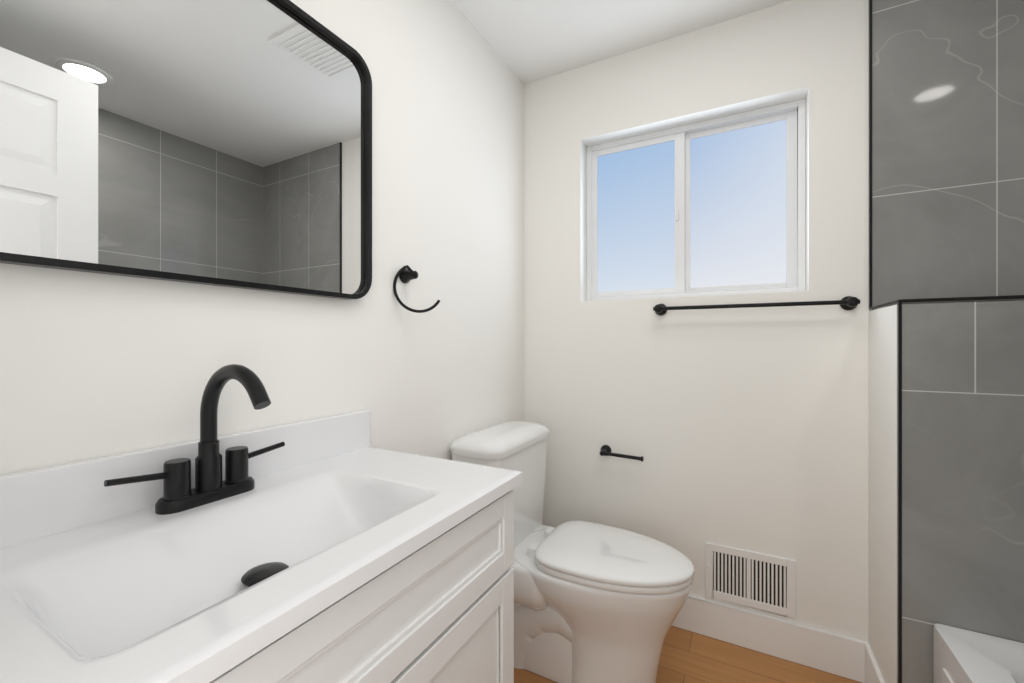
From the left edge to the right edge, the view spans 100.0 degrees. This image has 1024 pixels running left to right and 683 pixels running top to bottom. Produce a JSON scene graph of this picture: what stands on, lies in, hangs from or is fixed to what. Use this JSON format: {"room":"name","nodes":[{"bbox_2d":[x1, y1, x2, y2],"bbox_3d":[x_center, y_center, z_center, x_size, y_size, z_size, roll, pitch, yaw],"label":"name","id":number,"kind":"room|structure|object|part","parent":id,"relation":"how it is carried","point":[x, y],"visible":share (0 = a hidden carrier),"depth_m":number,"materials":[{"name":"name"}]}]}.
{"room":"bathroom","nodes":[
{"label":"bathroom","id":0,"kind":"room"},
{"bbox_2d":[0,0,523,475],"bbox_3d":[-0.479,-0.044,1.265,0.140,2.440,2.290,0,0,28],"label":"wall","id":1,"kind":"structure","parent":0,"point":[94,365],"depth_m":1.26,"materials":[{"name":"paint"}]},
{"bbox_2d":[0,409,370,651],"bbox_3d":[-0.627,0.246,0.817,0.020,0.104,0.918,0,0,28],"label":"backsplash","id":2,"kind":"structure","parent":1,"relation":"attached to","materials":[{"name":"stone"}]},
{"bbox_2d":[0,0,371,299],"bbox_3d":[-0.629,-0.450,0.804,0.030,0.672,0.936,0,0,28],"label":"mirror","id":3,"kind":"object","parent":1,"relation":"attached to","point":[225,143],"visible":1,"depth_m":0.82,"materials":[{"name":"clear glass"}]},
{"bbox_2d":[393,265,439,312],"bbox_3d":[-0.299,-0.165,1.353,0.096,0.148,0.119,0,0,28],"label":"hanger","id":4,"kind":"object","parent":1,"relation":"attached to","point":[406,274],"visible":1,"depth_m":1.34,"materials":[{"name":"black metal"}]},
{"bbox_2d":[452,0,789,84],"bbox_3d":[0.533,-1.314,0.718,2.440,0.100,2.290,0,0,28],"label":"ceiling","id":5,"kind":"structure","parent":0,"point":[529,41],"depth_m":1.71,"materials":[{"name":"paint"}]},
{"bbox_2d":[514,626,861,682],"bbox_3d":[0.533,1.226,0.718,2.440,0.100,2.290,0,0,28],"label":"floor","id":6,"kind":"structure","parent":0,"point":[687,656],"depth_m":1.55,"materials":[{"name":"brown wood"}]},
{"bbox_2d":[0,364,522,682],"bbox_3d":[-0.414,0.608,0.703,0.503,1.136,0.918,0,0,28],"label":"bathroom vanity","id":7,"kind":"object","parent":6,"relation":"on","point":[334,549],"visible":1,"depth_m":0.68,"materials":[{"name":"paint"}]},
{"bbox_2d":[103,364,284,514],"bbox_3d":[-0.504,0.168,0.773,0.205,0.256,0.299,0,0,28],"label":"faucet","id":8,"kind":"object","parent":7,"relation":"on","point":[239,492],"depth_m":0.79,"materials":[{"name":"black metal"}]},
{"bbox_3d":[-0.217,0.424,0.594,0.020,0.170,0.894,0,0,28],"label":"drawer","id":9,"kind":"part","parent":7,"relation":"part of","materials":[{"name":"paint"}]},
{"bbox_2d":[450,421,693,682],"bbox_3d":[0.223,0.762,1.550,0.804,0.844,0.480,0,0,28],"label":"toilet","id":10,"kind":"object","parent":6,"relation":"on","point":[597,603],"visible":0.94,"depth_m":1.43,"materials":[{"name":"ceramic"}]},
{"bbox_3d":[-0.035,0.589,1.690,0.205,0.375,0.452,0,0,28],"label":"tank","id":11,"kind":"part","parent":10,"relation":"part of","materials":[{"name":"ceramic"}]},
{"bbox_3d":[-0.032,0.370,1.688,0.224,0.060,0.480,0,0,28],"label":"tank lid","id":12,"kind":"part","parent":10,"relation":"part of","materials":[{"name":"ceramic"}]},
{"bbox_3d":[0.300,0.969,1.509,0.617,0.414,0.380,0,0,28],"label":"bowl","id":13,"kind":"part","parent":10,"relation":"part of","materials":[{"name":"ceramic"}]},
{"bbox_3d":[0.354,0.750,1.480,0.499,0.020,0.376,0,0,28],"label":"seat","id":14,"kind":"part","parent":10,"relation":"part of","materials":[{"name":"plastic"}]},
{"bbox_3d":[0.354,0.723,1.480,0.506,0.028,0.382,0,0,28],"label":"lid","id":15,"kind":"part","parent":10,"relation":"part of","materials":[{"name":"ceramic"}]},
{"bbox_2d":[934,624,1023,682],"bbox_3d":[1.066,0.968,0.251,0.751,0.417,1.670,0,0,28],"label":"bathtub","id":16,"kind":"object","parent":6,"relation":"on","point":[963,656],"visible":1,"depth_m":1.05,"materials":[{"name":"ceramic"}]},
{"bbox_2d":[524,0,871,641],"bbox_3d":[1.044,-0.044,1.664,2.160,2.440,0.140,0,0,28],"label":"wall","id":17,"kind":"structure","parent":0,"point":[744,428],"depth_m":1.70,"materials":[{"name":"paint"}]},
{"bbox_2d":[600,445,643,461],"bbox_3d":[0.470,0.486,1.854,0.198,0.048,0.069,0,0,28],"label":"toilet paper holder","id":18,"kind":"object","parent":17,"relation":"attached to","point":[605,450],"visible":1,"depth_m":1.84,"materials":[{"name":"black metal"}]},
{"bbox_2d":[587,99,805,300],"bbox_3d":[0.752,-0.557,1.870,0.870,0.750,0.055,0,0,28],"label":"window","id":19,"kind":"structure","parent":17,"relation":"in","point":[737,207],"depth_m":1.84,"materials":[{"name":"glass"}]},
{"bbox_3d":[0.562,-0.556,1.963,0.347,0.645,0.004,0,0,28],"label":"glass","id":20,"kind":"part","parent":19,"relation":"part of","materials":[{"name":"glass"}]},
{"bbox_3d":[0.567,-0.556,1.957,0.413,0.700,0.028,0,0,28],"label":"window sash left","id":21,"kind":"part","parent":19,"relation":"part of","materials":[{"name":"white plastic"}]},
{"bbox_3d":[0.933,-0.556,1.787,0.353,0.645,0.004,0,0,28],"label":"glass","id":22,"kind":"part","parent":19,"relation":"part of","materials":[{"name":"clear glass"}]},
{"bbox_3d":[0.931,-0.557,1.788,0.429,0.700,0.018,0,0,28],"label":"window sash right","id":23,"kind":"part","parent":19,"relation":"part of","materials":[{"name":"white plastic"}]},
{"bbox_2d":[705,542,795,618],"bbox_3d":[0.909,0.912,1.649,0.304,0.214,0.012,0,0,28],"label":"air vent","id":24,"kind":"object","parent":17,"relation":"in","point":[758,580],"visible":1,"depth_m":1.65,"materials":[{"name":"white metal"}]},
{"bbox_2d":[653,296,859,315],"bbox_3d":[0.886,-0.134,1.625,0.680,0.050,0.077,0,0,28],"label":"bar","id":25,"kind":"object","parent":17,"relation":"attached to","point":[848,303],"visible":1,"depth_m":1.56,"materials":[{"name":"black metal"}]},
{"bbox_2d":[671,595,867,680],"bbox_3d":[0.642,1.106,1.792,1.338,0.140,0.017,0,0,28],"label":"baseboard","id":26,"kind":"structure","parent":17,"relation":"attached to","point":[841,655],"depth_m":1.61,"materials":[{"name":"white wood"}]},
{"bbox_2d":[872,0,1023,306],"bbox_3d":[1.592,-0.689,1.282,0.812,1.150,0.010,0,0,28],"label":"wall tiles","id":27,"kind":"structure","parent":17,"relation":"attached to","point":[947,148],"depth_m":1.38,"materials":[{"name":"grey tile"}]},
{"bbox_2d":[868,305,896,682],"bbox_3d":[1.521,0.536,1.149,0.830,1.280,0.312,0,0,28],"label":"wall","id":28,"kind":"structure","parent":0,"point":[882,482],"depth_m":1.32,"materials":[{"name":"paint"}]},
{"bbox_2d":[859,640,884,682],"bbox_3d":[1.145,1.106,1.336,0.017,0.140,0.280,0,0,28],"label":"baseboard","id":29,"kind":"structure","parent":28,"relation":"attached to","point":[869,671],"depth_m":1.44,"materials":[{"name":"white wood"}]},
{"bbox_2d":[869,0,1023,682],"bbox_3d":[1.514,-0.044,1.144,0.819,2.440,0.326,0,0,28],"label":"trim","id":30,"kind":"structure","parent":28,"relation":"attached to","point":[899,302],"depth_m":1.20,"materials":[{"name":"black metal"}]},
{"bbox_2d":[872,299,1023,309],"bbox_3d":[1.515,-0.109,1.139,0.812,0.010,0.314,0,0,28],"label":"trim","id":31,"kind":"structure","parent":28,"relation":"on","point":[948,302],"depth_m":1.15,"materials":[{"name":"black metal"}]},
{"bbox_2d":[902,300,1023,682],"bbox_3d":[1.444,0.535,1.007,0.812,1.282,0.012,0,0,28],"label":"tile","id":32,"kind":"structure","parent":28,"relation":"attached to","point":[963,465],"depth_m":1.14,"materials":[{"name":"grey tile"}]}
]}

